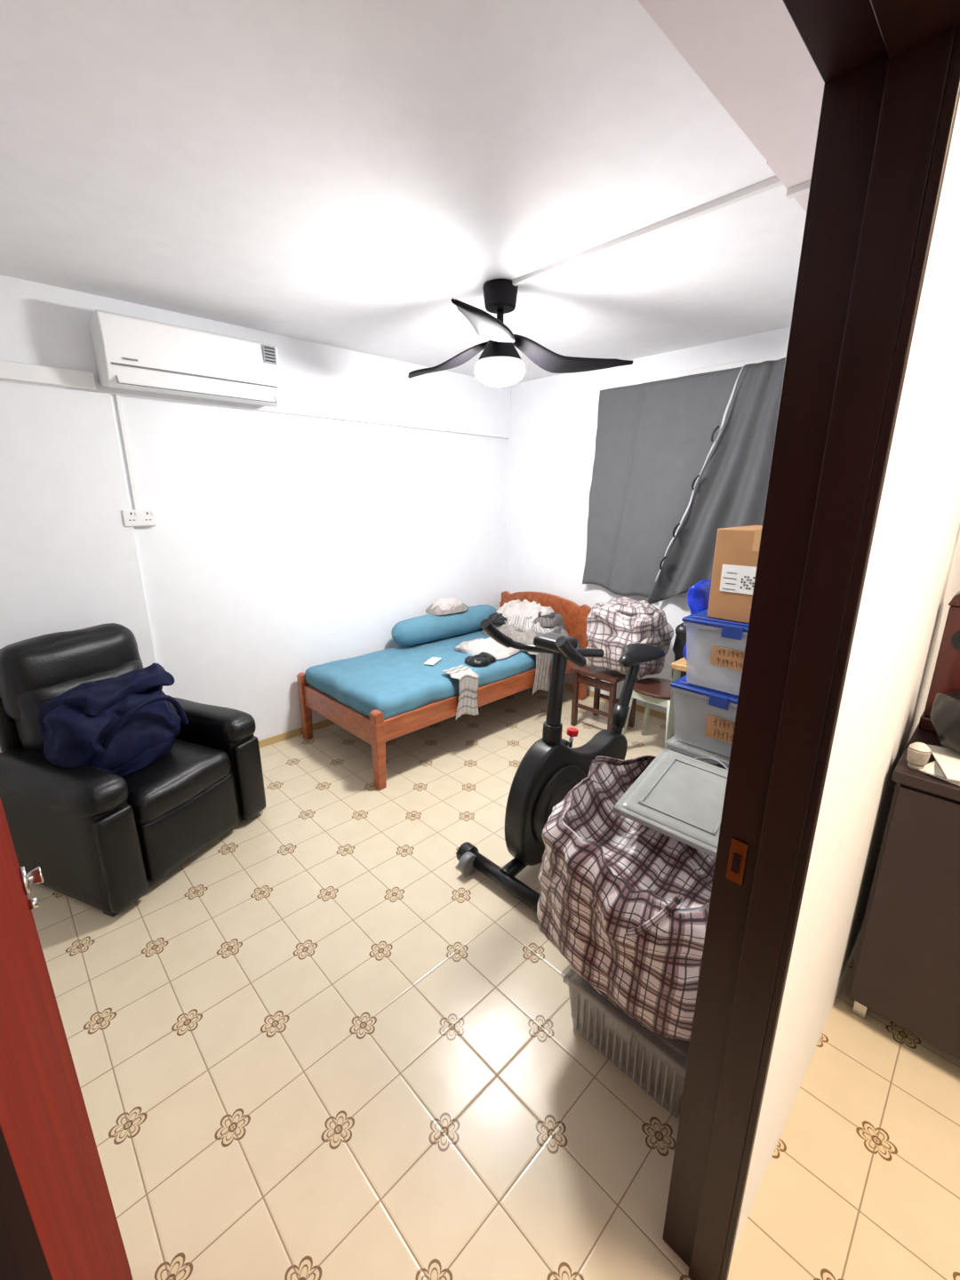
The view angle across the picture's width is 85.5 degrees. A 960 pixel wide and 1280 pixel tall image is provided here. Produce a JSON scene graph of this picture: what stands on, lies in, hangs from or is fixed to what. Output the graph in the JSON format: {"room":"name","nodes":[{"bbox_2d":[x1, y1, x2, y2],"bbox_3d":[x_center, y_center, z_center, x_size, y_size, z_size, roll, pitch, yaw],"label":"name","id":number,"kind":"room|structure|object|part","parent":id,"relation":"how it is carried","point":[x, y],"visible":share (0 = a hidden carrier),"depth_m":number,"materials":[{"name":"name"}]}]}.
{"room":"bedroom","nodes":[
{"label":"bedroom","id":0,"kind":"room"},
{"bbox_2d":[0,360,139,509],"bbox_3d":[-2.307,-0.867,2.184,1.425,0.640,0.075,-14,21,-42],"label":"trim","id":1,"kind":"structure","parent":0,"point":[9,371],"depth_m":2.41,"materials":[{"name":"white plastic"}]},
{"bbox_2d":[110,394,507,740],"bbox_3d":[-1.125,-0.620,3.575,5.200,2.550,0.120,-14,21,-42],"label":"wall","id":2,"kind":"structure","parent":0,"point":[280,546],"depth_m":3.42,"materials":[{"name":"paint"}]},
{"bbox_2d":[0,381,156,752],"bbox_3d":[-2.339,-0.076,2.401,1.380,2.120,0.030,-14,21,-42],"label":"wall","id":3,"kind":"structure","parent":2,"relation":"attached to","point":[69,561],"depth_m":2.53,"materials":[{"name":"paint"}]},
{"bbox_2d":[121,509,156,527],"bbox_3d":[-1.813,-0.649,2.761,0.150,0.085,0.044,-14,21,-42],"label":"wall socket","id":4,"kind":"object","parent":2,"relation":"attached to","point":[132,517],"depth_m":2.75,"materials":[{"name":"white plastic"}]},
{"bbox_2d":[89,309,281,407],"bbox_3d":[-1.483,-1.425,2.698,0.825,0.314,0.223,-14,21,-42],"label":"air conditioner","id":5,"kind":"object","parent":2,"relation":"attached to","point":[132,353],"visible":1,"depth_m":2.57,"materials":[{"name":"white plastic"}]},
{"bbox_2d":[0,274,511,439],"bbox_3d":[-1.291,-1.572,3.038,4.290,0.430,0.035,-14,21,-42],"label":"beam","id":6,"kind":"structure","parent":2,"relation":"attached to","point":[44,324],"depth_m":3.20,"materials":[{"name":"paint"}]},
{"bbox_2d":[258,719,335,748],"bbox_3d":[-0.802,0.527,4.117,2.910,0.050,0.012,-14,21,-42],"label":"baseboard","id":7,"kind":"structure","parent":2,"relation":"attached to","point":[264,742],"depth_m":3.62,"materials":[{"name":"beige tile"}]},
{"bbox_2d":[0,0,806,383],"bbox_3d":[0.202,-1.327,1.136,6.300,0.100,5.200,-14,21,-42],"label":"ceiling","id":8,"kind":"structure","parent":0,"point":[339,173],"depth_m":1.52,"materials":[{"name":"paint"}]},
{"bbox_2d":[408,279,633,386],"bbox_3d":[-0.015,-1.436,2.518,1.207,0.418,1.064,-14,21,-42],"label":"ceiling fan","id":9,"kind":"object","parent":8,"relation":"hanging from","point":[500,364],"depth_m":2.37,"materials":[{"name":"black plastic"}]},
{"bbox_2d":[512,176,810,286],"bbox_3d":[0.684,-1.417,1.778,0.026,0.065,1.545,-14,21,-42],"label":"conduit","id":10,"kind":"object","parent":8,"relation":"attached to","point":[772,182],"depth_m":1.78,"materials":[{"name":"white plastic"}]},
{"bbox_2d":[27,687,959,1279],"bbox_3d":[0.202,1.229,1.836,6.300,0.100,5.200,-14,21,-42],"label":"floor","id":11,"kind":"structure","parent":0,"point":[318,1045],"depth_m":1.50,"materials":[{"name":"tile"}]},
{"bbox_2d":[0,623,265,917],"bbox_3d":[-1.643,0.483,2.417,0.812,1.032,0.852,6,16,21],"label":"recliner armchair","id":12,"kind":"object","parent":11,"relation":"on","point":[99,838],"visible":0.79,"depth_m":2.19,"materials":[{"name":"black leather"}]},
{"bbox_3d":[-1.760,0.814,2.187,0.740,0.485,0.174,6,16,21],"label":"arm","id":13,"kind":"part","parent":12,"relation":"part of","materials":[{"name":"black leather"}]},
{"bbox_2d":[37,663,188,776],"bbox_3d":[-1.601,0.371,2.285,0.396,0.460,0.531,6,16,21],"label":"blanket","id":14,"kind":"object","parent":12,"relation":"on","point":[120,725],"visible":0.95,"depth_m":2.18,"materials":[{"name":"fabric"}]},
{"bbox_3d":[-1.423,0.867,2.060,0.071,0.420,0.146,6,16,21],"label":"arm","id":15,"kind":"part","parent":12,"relation":"part of","materials":[{"name":"black leather"}]},
{"bbox_2d":[122,738,231,825],"bbox_3d":[-1.563,0.627,2.420,0.628,0.197,0.490,6,16,21],"label":"seat cushion","id":16,"kind":"object","parent":12,"relation":"on","point":[195,772],"depth_m":2.30,"materials":[{"name":"black leather"}]},
{"bbox_3d":[-1.314,0.838,2.376,0.089,0.290,0.480,6,16,21],"label":"footrest panel","id":17,"kind":"part","parent":12,"relation":"part of","materials":[{"name":"black leather"}]},
{"bbox_3d":[-1.513,0.653,2.777,0.740,0.485,0.174,6,16,21],"label":"arm","id":18,"kind":"part","parent":12,"relation":"part of","materials":[{"name":"black leather"}]},
{"bbox_3d":[-1.176,0.706,2.651,0.071,0.420,0.146,6,16,21],"label":"arm","id":19,"kind":"part","parent":12,"relation":"part of","materials":[{"name":"black leather"}]},
{"bbox_2d":[296,591,591,790],"bbox_3d":[-0.172,0.183,3.877,2.040,0.840,0.970,-14,21,-42],"label":"bed","id":20,"kind":"object","parent":11,"relation":"on","point":[379,697],"visible":0.62,"depth_m":3.45,"materials":[{"name":"blue fabric"}]},
{"bbox_3d":[-1.201,0.455,3.578,0.060,0.475,0.060,-14,21,-42],"label":"foot post","id":21,"kind":"part","parent":20,"relation":"part of","materials":[{"name":"brown wood"}]},
{"bbox_3d":[-0.888,0.456,3.242,0.030,0.150,0.860,-14,21,-42],"label":"foot rail","id":22,"kind":"part","parent":20,"relation":"part of","materials":[{"name":"brown wood"}]},
{"bbox_3d":[-0.576,0.625,2.953,0.060,0.475,0.060,-14,21,-42],"label":"foot post","id":23,"kind":"part","parent":20,"relation":"part of","materials":[{"name":"brown wood"}]},
{"bbox_2d":[424,656,441,664],"bbox_3d":[-0.325,0.142,3.550,0.074,0.011,0.150,5,16,17],"label":"paper note","id":24,"kind":"object","parent":20,"relation":"on","point":[433,660],"visible":1,"depth_m":3.53,"materials":[{"name":"white paper"}]},
{"bbox_3d":[-0.188,0.158,3.856,1.954,0.177,0.923,-14,21,-42],"label":"mattress","id":25,"kind":"part","parent":20,"relation":"part of","materials":[{"name":"blue fabric"}]},
{"bbox_2d":[425,597,468,615],"bbox_3d":[-0.261,-0.291,4.189,0.359,0.112,0.213,-13,20,-39],"label":"bundle","id":26,"kind":"object","parent":20,"relation":"on","point":[441,606],"visible":1,"depth_m":4.11,"materials":[{"name":"white fabric"}]},
{"bbox_2d":[441,664,479,719],"bbox_3d":[-0.132,0.342,3.346,0.207,0.305,0.163,-14,21,-42],"label":"towel","id":27,"kind":"object","parent":20,"relation":"hanging from","point":[468,680],"visible":1,"depth_m":3.30,"materials":[{"name":"fabric"}]},
{"bbox_3d":[0.140,0.341,3.584,1.940,0.130,0.030,-14,21,-42],"label":"rail","id":28,"kind":"part","parent":20,"relation":"part of","materials":[{"name":"brown wood"}]},
{"bbox_2d":[464,651,495,666],"bbox_3d":[0.009,0.118,3.565,0.233,0.058,0.180,-14,21,-42],"label":"pouch","id":29,"kind":"object","parent":20,"relation":"on","point":[483,659],"visible":1,"depth_m":3.51,"materials":[{"name":"plastic"}]},
{"bbox_2d":[454,637,520,659],"bbox_3d":[0.082,0.033,3.840,0.403,0.079,0.439,-14,21,-42],"label":"shirt","id":30,"kind":"object","parent":20,"relation":"on","point":[474,647],"visible":0.78,"depth_m":3.73,"materials":[{"name":"white fabric"}]},
{"bbox_2d":[482,599,567,644],"bbox_3d":[0.359,-0.165,4.185,0.548,0.280,0.710,-14,21,-42],"label":"pile","id":31,"kind":"object","parent":20,"relation":"on","point":[520,621],"visible":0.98,"depth_m":4.03,"materials":[{"name":"fabric"}]},
{"bbox_2d":[528,651,551,695],"bbox_3d":[0.401,0.220,3.845,0.208,0.336,0.164,-14,21,-42],"label":"hanging towel","id":32,"kind":"object","parent":20,"relation":"hanging from","point":[541,681],"visible":0.67,"depth_m":3.79,"materials":[{"name":"grey fabric"}]},
{"bbox_3d":[0.541,-0.143,4.502,0.035,0.540,0.970,-14,21,-42],"label":"headboard","id":33,"kind":"part","parent":20,"relation":"part of","materials":[{"name":"brown wood"}]},
{"bbox_3d":[0.849,0.154,4.250,0.060,0.700,0.060,-14,21,-42],"label":"head post","id":34,"kind":"part","parent":20,"relation":"part of","materials":[{"name":"brown wood"}]},
{"bbox_2d":[456,618,665,911],"bbox_3d":[0.475,0.425,2.408,1.185,1.141,0.540,-14,21,-42],"label":"exercise bike","id":35,"kind":"object","parent":11,"relation":"on","point":[551,767],"visible":0.83,"depth_m":2.21,"materials":[{"name":"plastic"}]},
{"bbox_3d":[0.431,0.910,2.510,0.918,0.098,0.060,-14,21,-42],"label":"frame","id":36,"kind":"part","parent":35,"relation":"part of","materials":[{"name":"plastic"}]},
{"bbox_3d":[0.416,0.455,2.372,0.028,0.072,0.018,-14,21,-42],"label":"tension knob stem","id":37,"kind":"part","parent":35,"relation":"part of","materials":[{"name":"metal"}]},
{"bbox_3d":[0.422,0.420,2.367,0.054,0.037,0.052,-14,21,-42],"label":"tension knob","id":38,"kind":"part","parent":35,"relation":"part of","materials":[{"name":"red plastic"}]},
{"bbox_3d":[0.732,0.349,2.659,0.219,0.459,0.054,-14,21,-42],"label":"seat post","id":39,"kind":"part","parent":35,"relation":"part of","materials":[{"name":"plastic"}]},
{"bbox_2d":[569,663,638,729],"bbox_3d":[0.903,0.415,3.771,0.360,0.450,0.380,-14,21,-42],"label":"wooden stool","id":40,"kind":"object","parent":11,"relation":"on","point":[599,674],"visible":0.7,"depth_m":3.67,"materials":[{"name":"brown wood"}]},
{"bbox_3d":[0.903,0.212,3.715,0.360,0.030,0.380,-14,21,-42],"label":"seat","id":41,"kind":"part","parent":40,"relation":"part of","materials":[{"name":"brown wood"}]},
{"bbox_2d":[584,596,674,678],"bbox_3d":[0.998,-0.028,3.536,0.430,0.511,0.554,-14,21,-42],"label":"bag","id":42,"kind":"object","parent":40,"relation":"on","point":[617,623],"visible":0.95,"depth_m":3.39,"materials":[{"name":"white fabric"}]},
{"bbox_2d":[571,973,689,1112],"bbox_3d":[0.592,1.105,1.653,0.578,0.233,0.418,-14,21,-42],"label":"storage box","id":43,"kind":"object","parent":11,"relation":"on","point":[659,1060],"visible":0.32,"depth_m":1.47,"materials":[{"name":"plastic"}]},
{"bbox_2d":[536,755,715,1041],"bbox_3d":[0.544,0.712,1.588,0.728,0.553,0.634,-14,21,-42],"label":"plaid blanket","id":44,"kind":"object","parent":43,"relation":"on","point":[625,901],"visible":0.53,"depth_m":1.40,"materials":[{"name":"fabric"}]},
{"bbox_2d":[612,748,727,857],"bbox_3d":[0.651,0.481,1.598,0.330,0.074,0.411,12,19,37],"label":"lid","id":45,"kind":"object","parent":44,"relation":"on","point":[678,796],"visible":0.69,"depth_m":1.56,"materials":[{"name":"grey plastic"}]},
{"bbox_2d":[621,678,693,748],"bbox_3d":[1.162,0.519,3.395,0.362,0.452,0.372,-14,21,-42],"label":"plastic stool","id":46,"kind":"object","parent":11,"relation":"on","point":[653,691],"visible":0.49,"depth_m":3.31,"materials":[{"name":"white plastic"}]},
{"bbox_3d":[0.955,0.525,3.404,0.091,0.434,0.039,0,15,1],"label":"leg","id":47,"kind":"part","parent":46,"relation":"part of","materials":[{"name":"white plastic"}]},
{"bbox_3d":[1.162,0.472,3.596,0.039,0.434,0.091,0,15,1],"label":"leg","id":48,"kind":"part","parent":46,"relation":"part of","materials":[{"name":"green plastic"}]},
{"bbox_3d":[1.162,0.310,3.338,0.330,0.020,0.340,-14,21,-42],"label":"seat","id":49,"kind":"part","parent":46,"relation":"part of","materials":[{"name":"brown plastic"}]},
{"bbox_3d":[1.161,0.582,3.197,0.039,0.434,0.091,0,15,1],"label":"leg","id":50,"kind":"part","parent":46,"relation":"part of","materials":[{"name":"white plastic"}]},
{"bbox_2d":[672,621,688,678],"bbox_3d":[1.365,0.079,3.273,0.315,0.445,0.275,-14,21,-42],"label":"backpack","id":51,"kind":"object","parent":46,"relation":"on","point":[680,641],"visible":0.16,"depth_m":3.20,"materials":[{"name":"fabric"}]},
{"bbox_2d":[665,657,693,750],"bbox_3d":[1.199,0.473,2.894,0.470,0.800,0.130,-14,21,-42],"label":"side table","id":52,"kind":"object","parent":11,"relation":"on","point":[680,665],"visible":0.22,"depth_m":2.72,"materials":[{"name":"brown wood"}]},
{"bbox_2d":[682,579,711,662],"bbox_3d":[1.184,-0.109,2.693,0.355,0.419,0.138,-14,21,-42],"label":"plastic bag","id":53,"kind":"object","parent":52,"relation":"on","point":[698,595],"visible":0.42,"depth_m":2.57,"materials":[{"name":"blue plastic"}]},
{"bbox_2d":[694,757,727,769],"bbox_3d":[0.938,0.794,2.090,0.354,0.618,0.476,-14,21,-42],"label":"bundle","id":54,"kind":"object","parent":11,"relation":"on","point":[720,764],"visible":0.04,"depth_m":2.09,"materials":[{"name":"grey plastic"}]},
{"bbox_2d":[846,723,959,1059],"bbox_3d":[1.618,0.816,1.479,0.530,0.885,0.775,-14,21,-42],"label":"base cabinet","id":55,"kind":"object","parent":11,"relation":"on","point":[906,969],"visible":0.91,"depth_m":1.48,"materials":[{"name":"wood"}]},
{"bbox_2d":[906,742,931,770],"bbox_3d":[1.229,0.324,1.456,0.051,0.074,0.051,-14,21,-42],"label":"ceramic jar","id":56,"kind":"object","parent":55,"relation":"on","point":[918,755],"visible":1,"depth_m":1.44,"materials":[{"name":"white ceramic"}]},
{"bbox_3d":[1.229,0.296,1.448,0.048,0.015,0.048,-14,21,-42],"label":"lid","id":57,"kind":"part","parent":56,"relation":"part of","materials":[{"name":"white ceramic"}]},
{"bbox_2d":[918,591,959,732],"bbox_3d":[1.527,-0.037,1.612,0.110,0.689,0.130,-14,21,-42],"label":"clock","id":58,"kind":"object","parent":55,"relation":"on","point":[946,677],"visible":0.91,"depth_m":1.63,"materials":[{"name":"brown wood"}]},
{"bbox_2d":[918,744,959,785],"bbox_3d":[1.352,0.357,1.437,0.252,0.019,0.199,-14,21,-42],"label":"paper stack","id":59,"kind":"object","parent":55,"relation":"on","point":[946,766],"visible":0.91,"depth_m":1.45,"materials":[{"name":"white paper"}]},
{"bbox_2d":[930,689,959,752],"bbox_3d":[1.456,0.248,1.491,0.263,0.170,0.248,-14,21,-42],"label":"handbag","id":60,"kind":"object","parent":55,"relation":"on","point":[945,714],"visible":1,"depth_m":1.47,"materials":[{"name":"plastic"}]},
{"bbox_3d":[1.224,0.839,2.566,0.588,0.263,0.458,-14,21,-42],"label":"storage box","id":61,"kind":"object","parent":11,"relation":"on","visible":0},
{"bbox_2d":[679,741,730,767],"bbox_3d":[1.222,0.582,2.498,0.568,0.261,0.443,-14,21,-42],"label":"storage box","id":62,"kind":"object","parent":61,"relation":"on","point":[694,749],"visible":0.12,"depth_m":2.42,"materials":[{"name":"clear plastic"}]},
{"bbox_2d":[669,672,739,751],"bbox_3d":[1.224,0.315,2.423,0.588,0.286,0.458,-14,21,-42],"label":"storage box","id":63,"kind":"object","parent":62,"relation":"on","point":[702,700],"visible":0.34,"depth_m":2.31,"materials":[{"name":"clear plastic"}]},
{"bbox_3d":[1.224,0.192,2.395,0.580,0.018,0.450,-14,21,-42],"label":"lid","id":64,"kind":"part","parent":63,"relation":"part of","materials":[{"name":"blue plastic"}]},
{"bbox_3d":[1.224,0.180,2.392,0.520,0.010,0.390,-14,21,-42],"label":"lid panel","id":65,"kind":"part","parent":63,"relation":"part of","materials":[{"name":"plastic"}]},
{"bbox_2d":[681,608,748,691],"bbox_3d":[1.227,0.032,2.320,0.578,0.306,0.438,-14,21,-42],"label":"storage box","id":66,"kind":"object","parent":63,"relation":"on","point":[726,634],"visible":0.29,"depth_m":2.21,"materials":[{"name":"clear plastic"}]},
{"bbox_3d":[1.227,-0.101,2.289,0.570,0.018,0.430,-14,21,-42],"label":"lid","id":67,"kind":"part","parent":66,"relation":"part of","materials":[{"name":"blue plastic"}]},
{"bbox_3d":[1.227,-0.112,2.286,0.510,0.010,0.370,-14,21,-42],"label":"lid panel","id":68,"kind":"part","parent":66,"relation":"part of","materials":[{"name":"blue plastic"}]},
{"bbox_2d":[704,646,744,743],"bbox_3d":[1.040,0.238,2.180,0.012,0.410,0.170,-14,21,-42],"label":"labels","id":69,"kind":"object","parent":66,"relation":"attached to","point":[720,729],"visible":0.73,"depth_m":2.19,"materials":[{"name":"cardboard"}]},
{"bbox_2d":[713,718,734,741],"bbox_3d":[1.052,0.387,2.212,0.002,0.082,0.120,-14,21,-42],"label":"print","id":70,"kind":"object","parent":69,"relation":"attached to","point":[724,729],"depth_m":2.22},
{"bbox_2d":[716,648,743,668],"bbox_3d":[1.040,0.078,2.128,0.002,0.062,0.138,-14,21,-42],"label":"print","id":71,"kind":"object","parent":69,"relation":"attached to","point":[725,658],"depth_m":2.14},
{"bbox_2d":[707,525,762,623],"bbox_3d":[1.228,-0.283,2.183,0.424,0.370,0.330,-14,21,-42],"label":"cardboard box","id":72,"kind":"object","parent":66,"relation":"on","point":[737,548],"visible":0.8,"depth_m":2.10,"materials":[{"name":"cardboard"}]},
{"bbox_2d":[721,572,755,590],"bbox_3d":[1.038,-0.233,2.085,0.001,0.069,0.120,-14,21,-42],"label":"print","id":73,"kind":"object","parent":72,"relation":"attached to","point":[730,580],"depth_m":2.09},
{"bbox_2d":[505,327,790,718],"bbox_3d":[1.348,-0.666,3.743,0.120,2.550,3.065,-14,21,-42],"label":"wall","id":74,"kind":"structure","parent":0,"point":[550,442],"depth_m":4.21,"materials":[{"name":"paint"}]},
{"bbox_2d":[564,682,681,724],"bbox_3d":[1.305,0.552,4.025,0.012,0.050,3.053,-14,21,-42],"label":"baseboard","id":75,"kind":"structure","parent":74,"relation":"attached to","point":[640,708],"depth_m":4.05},
{"bbox_2d":[582,357,785,604],"bbox_3d":[1.260,-0.960,3.492,0.166,1.501,1.342,-14,21,-42],"label":"window curtain","id":76,"kind":"object","parent":74,"relation":"hanging from","point":[678,461],"visible":0.88,"depth_m":3.48,"materials":[{"name":"fabric"}]},
{"bbox_2d":[590,352,786,597],"bbox_3d":[1.341,-1.030,3.539,0.030,1.460,1.380,-14,21,-42],"label":"frame","id":77,"kind":"object","parent":74,"relation":"attached to","point":[731,365],"visible":0.25,"depth_m":3.45,"materials":[{"name":"white plastic"}]},
{"bbox_2d":[732,98,959,1254],"bbox_3d":[0.694,0.082,1.009,6.080,2.550,0.105,-14,21,-42],"label":"wall","id":78,"kind":"structure","parent":0,"point":[912,578],"depth_m":1.06,"materials":[{"name":"paint"}]},
{"bbox_2d":[0,1126,52,1279],"bbox_3d":[-0.185,0.502,0.239,0.055,2.145,0.138,-14,21,-42],"label":"door frame","id":79,"kind":"structure","parent":78,"relation":"attached to","point":[22,1257],"depth_m":0.21,"materials":[{"name":"brown wood"}]},
{"bbox_2d":[0,797,132,1279],"bbox_3d":[-0.508,0.450,0.576,0.042,2.052,0.765,-14,21,-42],"label":"door","id":80,"kind":"structure","parent":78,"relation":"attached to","point":[45,1125],"depth_m":0.47,"materials":[{"name":"red wood"}]},
{"bbox_2d":[18,865,43,895],"bbox_3d":[-0.716,0.380,0.829,0.026,0.044,0.044,-14,21,-42],"label":"door handle","id":81,"kind":"object","parent":80,"relation":"attached to","point":[22,871],"depth_m":0.82,"materials":[{"name":"metal"}]},
{"bbox_3d":[-0.713,0.379,0.831,0.019,0.026,0.026,-14,21,-42],"label":"knob","id":82,"kind":"part","parent":81,"relation":"part of","materials":[{"name":"metal"}]},
{"bbox_2d":[27,896,38,910],"bbox_3d":[-0.721,0.424,0.836,0.012,0.016,0.016,-14,21,-42],"label":"door lock","id":83,"kind":"object","parent":80,"relation":"attached to","point":[33,903],"visible":0.84,"depth_m":0.83,"materials":[{"name":"metal"}]},
{"bbox_2d":[637,0,824,211],"bbox_3d":[0.675,-1.201,1.028,4.290,0.085,0.435,-14,21,-42],"label":"beam","id":84,"kind":"structure","parent":78,"relation":"attached to","point":[751,55],"depth_m":1.06,"materials":[{"name":"paint"}]},
{"bbox_2d":[726,837,748,885],"bbox_3d":[0.436,0.376,0.881,0.004,0.080,0.026,-14,21,-42],"label":"strike plate","id":85,"kind":"object","parent":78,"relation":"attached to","point":[738,847],"visible":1,"depth_m":0.88,"materials":[{"name":"brown metal"}]},
{"bbox_2d":[730,853,741,874],"bbox_3d":[0.434,0.379,0.880,0.003,0.035,0.012,-14,21,-42],"label":"strike hole","id":86,"kind":"object","parent":85,"relation":"attached to","point":[736,860],"depth_m":0.88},
{"bbox_2d":[662,24,959,1279],"bbox_3d":[0.467,0.334,0.854,0.050,2.145,0.135,-14,21,-42],"label":"door frame","id":87,"kind":"structure","parent":78,"relation":"attached to","point":[886,124],"depth_m":0.72,"materials":[{"name":"brown wood"}]},
{"bbox_2d":[782,0,959,81],"bbox_3d":[0.130,-0.586,0.265,0.916,0.060,0.135,-14,21,-42],"label":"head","id":88,"kind":"object","parent":78,"relation":"attached to","point":[839,36],"visible":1,"depth_m":0.54}
]}

